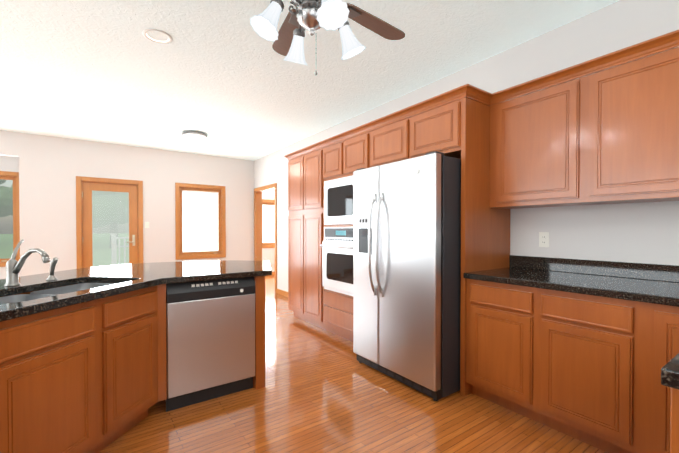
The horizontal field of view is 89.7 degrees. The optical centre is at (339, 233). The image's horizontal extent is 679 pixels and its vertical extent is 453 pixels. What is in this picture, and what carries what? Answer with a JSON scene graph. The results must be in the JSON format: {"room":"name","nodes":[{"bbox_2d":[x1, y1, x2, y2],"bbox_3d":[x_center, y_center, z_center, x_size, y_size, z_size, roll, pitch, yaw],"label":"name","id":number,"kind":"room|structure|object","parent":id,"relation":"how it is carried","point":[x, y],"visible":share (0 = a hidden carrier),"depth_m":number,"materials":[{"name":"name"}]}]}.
{"room":"kitchen","nodes":[
{"label":"kitchen","id":0,"kind":"room"},
{"bbox_2d":[0,130,18,156],"bbox_3d":[-6.557,-1.378,4.273,3.760,0.380,0.120,0,1,-35],"label":"header beam","id":1,"kind":"structure","parent":0,"point":[9,143],"depth_m":5.25,"materials":[{"name":"white paint"}]},
{"bbox_2d":[0,156,19,278],"bbox_3d":[-6.952,-0.199,4.741,3.880,2.750,0.120,0,1,-35],"label":"wall","id":2,"kind":"structure","parent":0,"point":[9,163],"depth_m":5.67,"materials":[{"name":"white paint"}]},
{"bbox_2d":[0,171,19,266],"bbox_3d":[-5.821,-0.232,5.530,1.040,1.580,0.140,0,1,-35],"label":"window","id":3,"kind":"structure","parent":2,"relation":"in","point":[8,175],"depth_m":5.74,"materials":[{"name":"brown wood"}]},
{"bbox_2d":[19,132,253,276],"bbox_3d":[-3.468,-0.218,6.474,3.810,2.750,0.120,0,1,-35],"label":"wall","id":4,"kind":"structure","parent":0,"point":[51,168],"depth_m":6.06,"materials":[{"name":"white paint"}]},
{"bbox_2d":[76,176,142,268],"bbox_3d":[-4.048,0.102,6.055,0.975,2.120,0.140,0,1,-35],"label":"door frame","id":5,"kind":"structure","parent":4,"relation":"attached to","point":[79,231],"depth_m":5.86,"materials":[{"name":"brown wood"}]},
{"bbox_2d":[82,182,137,267],"bbox_3d":[-4.039,0.138,6.032,0.819,2.024,0.109,0,1,-35],"label":"door","id":6,"kind":"structure","parent":4,"relation":"in","point":[88,188],"depth_m":6.03,"materials":[{"name":"brown wood"}]},
{"bbox_2d":[175,183,225,259],"bbox_3d":[-2.814,-0.233,6.925,0.960,1.490,0.140,0,1,-35],"label":"window","id":7,"kind":"structure","parent":4,"relation":"in","point":[200,217],"depth_m":6.90,"materials":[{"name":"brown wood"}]},
{"bbox_2d":[262,190,274,271],"bbox_3d":[-0.972,-0.256,9.835,3.910,2.750,0.120,0,1,-35],"label":"wall","id":8,"kind":"structure","parent":0,"point":[268,254],"depth_m":9.13,"materials":[{"name":"white paint"}]},
{"bbox_2d":[262,199,274,247],"bbox_3d":[-1.827,-0.249,9.217,0.800,1.290,0.140,0,1,-35],"label":"window","id":9,"kind":"structure","parent":8,"relation":"in","point":[268,212],"depth_m":9.15,"materials":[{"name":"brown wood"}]},
{"bbox_2d":[0,0,618,160],"bbox_3d":[-1.459,-1.604,3.856,11.840,0.100,9.290,0,1,-35],"label":"ceiling","id":10,"kind":"structure","parent":0,"point":[226,78],"depth_m":3.15,"materials":[{"name":"white paint"}]},
{"bbox_2d":[142,28,172,43],"bbox_3d":[-1.421,-1.559,2.671,0.210,0.053,0.210,0,1,-35],"label":"recessed light","id":11,"kind":"object","parent":10,"relation":"in","point":[145,31],"visible":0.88,"depth_m":2.66,"materials":[{"name":"white paint"}]},
{"bbox_2d":[181,131,207,144],"bbox_3d":[-2.279,-1.476,5.378,0.358,0.190,0.358,0,1,-35],"label":"dome ceiling light","id":12,"kind":"object","parent":10,"relation":"attached to","point":[194,137],"visible":1,"depth_m":5.26,"materials":[{"name":"white glass"}]},
{"bbox_2d":[250,0,404,74],"bbox_3d":[-0.110,-1.143,1.680,1.234,0.772,1.259,0,1,-35],"label":"ceiling fan","id":13,"kind":"object","parent":10,"relation":"hanging from","point":[311,17],"visible":1,"depth_m":1.70,"materials":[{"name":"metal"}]},
{"bbox_2d":[99,275,606,452],"bbox_3d":[-1.459,1.236,3.888,11.840,0.100,9.290,0,1,-35],"label":"floor","id":14,"kind":"structure","parent":0,"point":[323,391],"depth_m":2.23,"materials":[{"name":"brown wood"}]},
{"bbox_2d":[0,240,271,452],"bbox_3d":[-0.744,0.629,1.400,2.399,1.170,4.171,0,1,-35],"label":"kitchen island","id":15,"kind":"object","parent":14,"relation":"on","point":[83,364],"visible":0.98,"depth_m":1.81,"materials":[{"name":"brown wood"}]},
{"bbox_2d":[0,260,271,321],"bbox_3d":[-0.744,0.319,1.397,2.399,0.040,4.171,0,1,-35],"label":"island countertop","id":16,"kind":"structure","parent":15,"relation":"on","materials":[{"name":"stone"}]},
{"bbox_2d":[4,240,57,286],"bbox_3d":[-1.765,0.165,1.954,0.224,0.255,0.359,0,1,-35],"label":"faucet","id":17,"kind":"object","parent":16,"relation":"on","point":[13,267],"depth_m":1.90,"materials":[{"name":"silver metal"}]},
{"bbox_2d":[0,283,116,303],"bbox_3d":[-1.541,0.374,1.860,0.827,0.330,0.827,0,1,-35],"label":"sink","id":18,"kind":"object","parent":16,"relation":"in","point":[10,293],"depth_m":1.86,"materials":[{"name":"metal"}]},
{"bbox_2d":[166,277,254,411],"bbox_3d":[-1.049,0.766,2.654,0.606,0.868,0.563,0,1,-35],"label":"dishwasher","id":19,"kind":"object","parent":14,"relation":"on","point":[210,339],"visible":0.96,"depth_m":2.41,"materials":[{"name":"silver metal"}]},
{"bbox_2d":[284,150,299,318],"bbox_3d":[-0.345,0.046,4.774,0.678,2.260,0.449,0,1,-35],"label":"tall cabinet","id":20,"kind":"object","parent":14,"relation":"on","point":[293,158],"depth_m":4.62,"materials":[{"name":"brown wood"}]},
{"bbox_2d":[300,143,319,326],"bbox_3d":[-0.086,0.050,4.408,0.678,2.260,0.449,0,1,-35],"label":"tall cabinet","id":21,"kind":"object","parent":14,"relation":"on","point":[309,180],"depth_m":4.28,"materials":[{"name":"brown wood"}]},
{"bbox_2d":[316,123,367,341],"bbox_3d":[0.290,0.056,3.877,0.678,2.260,0.851,0,1,-35],"label":"tall cabinet","id":22,"kind":"object","parent":14,"relation":"on","point":[338,156],"depth_m":3.76,"materials":[{"name":"brown wood"}]},
{"bbox_2d":[320,227,352,295],"bbox_3d":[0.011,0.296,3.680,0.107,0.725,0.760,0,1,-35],"label":"wall oven","id":23,"kind":"object","parent":22,"relation":"in","point":[337,245],"depth_m":3.73,"materials":[{"name":"silver metal"}]},
{"bbox_2d":[324,175,352,224],"bbox_3d":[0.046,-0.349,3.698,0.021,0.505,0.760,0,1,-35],"label":"microwave","id":24,"kind":"object","parent":22,"relation":"in","point":[338,191],"depth_m":3.76,"materials":[{"name":"silver metal"}]},
{"bbox_2d":[353,151,460,400],"bbox_3d":[0.699,0.306,2.980,0.895,1.780,0.940,0,1,-35],"label":"refrigerator","id":25,"kind":"object","parent":14,"relation":"on","point":[406,269],"visible":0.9,"depth_m":2.57,"materials":[{"name":"silver metal"}]},
{"bbox_2d":[466,279,533,417],"bbox_3d":[1.317,0.765,2.479,0.628,0.874,0.496,0,1,-35],"label":"base cabinet","id":26,"kind":"object","parent":14,"relation":"on","point":[500,316],"depth_m":2.29,"materials":[{"name":"brown wood"}]},
{"bbox_2d":[530,288,637,452],"bbox_3d":[1.605,0.770,2.073,0.628,0.874,0.501,0,1,-35],"label":"base cabinet","id":27,"kind":"object","parent":14,"relation":"on","point":[584,368],"depth_m":1.88,"materials":[{"name":"brown wood"}]},
{"bbox_2d":[638,302,678,452],"bbox_3d":[1.844,0.774,1.735,0.628,0.874,0.327,0,1,-35],"label":"base cabinet","id":28,"kind":"object","parent":14,"relation":"on","point":[658,324],"depth_m":1.65,"materials":[{"name":"brown wood"}]},
{"bbox_2d":[463,255,678,304],"bbox_3d":[1.744,0.264,1.840,0.663,0.140,2.019,0,1,-35],"label":"countertop","id":29,"kind":"structure","parent":28,"relation":"on","point":[650,283],"depth_m":2.15,"materials":[{"name":"stone"}]},
{"bbox_2d":[661,299,678,389],"bbox_3d":[1.393,0.276,0.802,1.110,0.140,0.732,0,1,-35],"label":"countertop","id":30,"kind":"structure","parent":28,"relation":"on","point":[670,371],"depth_m":0.77,"materials":[{"name":"stone"}]},
{"bbox_2d":[670,388,678,452],"bbox_3d":[1.215,0.786,0.674,0.595,0.874,0.718,0,1,-35],"label":"base cabinet","id":31,"kind":"object","parent":14,"relation":"on","point":[674,420],"depth_m":0.77,"materials":[{"name":"brown wood"}]},
{"bbox_2d":[254,0,678,291],"bbox_3d":[0.034,-0.201,4.929,0.120,2.750,9.290,0,1,-35],"label":"wall","id":32,"kind":"structure","parent":0,"point":[645,232],"depth_m":2.50,"materials":[{"name":"white paint"}]},
{"bbox_2d":[254,183,276,292],"bbox_3d":[-1.483,0.090,7.075,0.160,2.120,1.140,0,1,-35],"label":"trim","id":33,"kind":"structure","parent":32,"relation":"attached to","point":[257,224],"depth_m":7.45,"materials":[{"name":"brown wood"}]},
{"bbox_2d":[276,288,287,296],"bbox_3d":[-0.708,1.119,5.877,0.014,0.090,1.730,0,1,-35],"label":"baseboard","id":34,"kind":"structure","parent":32,"relation":"attached to","point":[281,292],"depth_m":6.36,"materials":[{"name":"orange wood"}]},
{"bbox_2d":[368,107,407,167],"bbox_3d":[0.701,-0.845,3.313,0.648,0.445,0.528,0,1,-35],"label":"upper cabinet","id":35,"kind":"object","parent":32,"relation":"attached to","point":[388,135],"depth_m":3.11,"materials":[{"name":"brown wood"}]},
{"bbox_2d":[408,86,500,169],"bbox_3d":[0.999,-0.840,2.892,0.648,0.445,0.503,0,1,-35],"label":"upper cabinet","id":36,"kind":"object","parent":32,"relation":"attached to","point":[454,123],"depth_m":2.61,"materials":[{"name":"brown wood"}]},
{"bbox_2d":[489,78,580,208],"bbox_3d":[1.476,-0.593,2.490,0.338,0.790,0.636,0,1,-35],"label":"upper cabinet","id":37,"kind":"object","parent":32,"relation":"attached to","point":[535,137],"depth_m":2.36,"materials":[{"name":"brown wood"}]},
{"bbox_2d":[539,232,548,246],"bbox_3d":[1.579,0.050,2.638,0.009,0.116,0.072,0,1,-35],"label":"electrical outlet","id":38,"kind":"object","parent":32,"relation":"attached to","point":[543,239],"visible":1,"depth_m":2.64,"materials":[{"name":"white plastic"}]},
{"bbox_2d":[577,47,678,204],"bbox_3d":[1.827,-0.587,1.994,0.338,0.790,0.579,0,1,-35],"label":"upper cabinet","id":39,"kind":"object","parent":32,"relation":"attached to","point":[609,136],"depth_m":1.94,"materials":[{"name":"brown wood"}]},
{"label":"outside","id":40,"kind":"structure","parent":0,"visible":0},
{"bbox_2d":[0,233,262,266],"bbox_3d":[-48.478,0.885,68.184,160.000,0.050,152.560,0,1,-35],"label":"lawn","id":41,"kind":"structure","parent":40,"point":[4,245],"depth_m":28.95,"materials":[{"name":"green plant"}]},
{"bbox_2d":[0,180,262,246],"bbox_3d":[-29.963,-4.774,45.914,104.890,11.771,58.373,0,1,-35],"label":"trees","id":42,"kind":"object","parent":41,"relation":"on","point":[105,220],"depth_m":28.65,"materials":[{"name":"green plant"}]},
{"bbox_3d":[-3.937,1.242,7.819,4.300,0.120,2.570,0,1,-35],"label":"deck","id":43,"kind":"object","parent":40,"visible":0},
{"bbox_2d":[111,233,209,264],"bbox_3d":[-4.267,0.583,9.030,2.960,1.170,0.130,0,1,-35],"label":"deck railing","id":44,"kind":"object","parent":43,"relation":"on","point":[114,248],"depth_m":8.20,"materials":[{"name":"white paint"}]}
]}

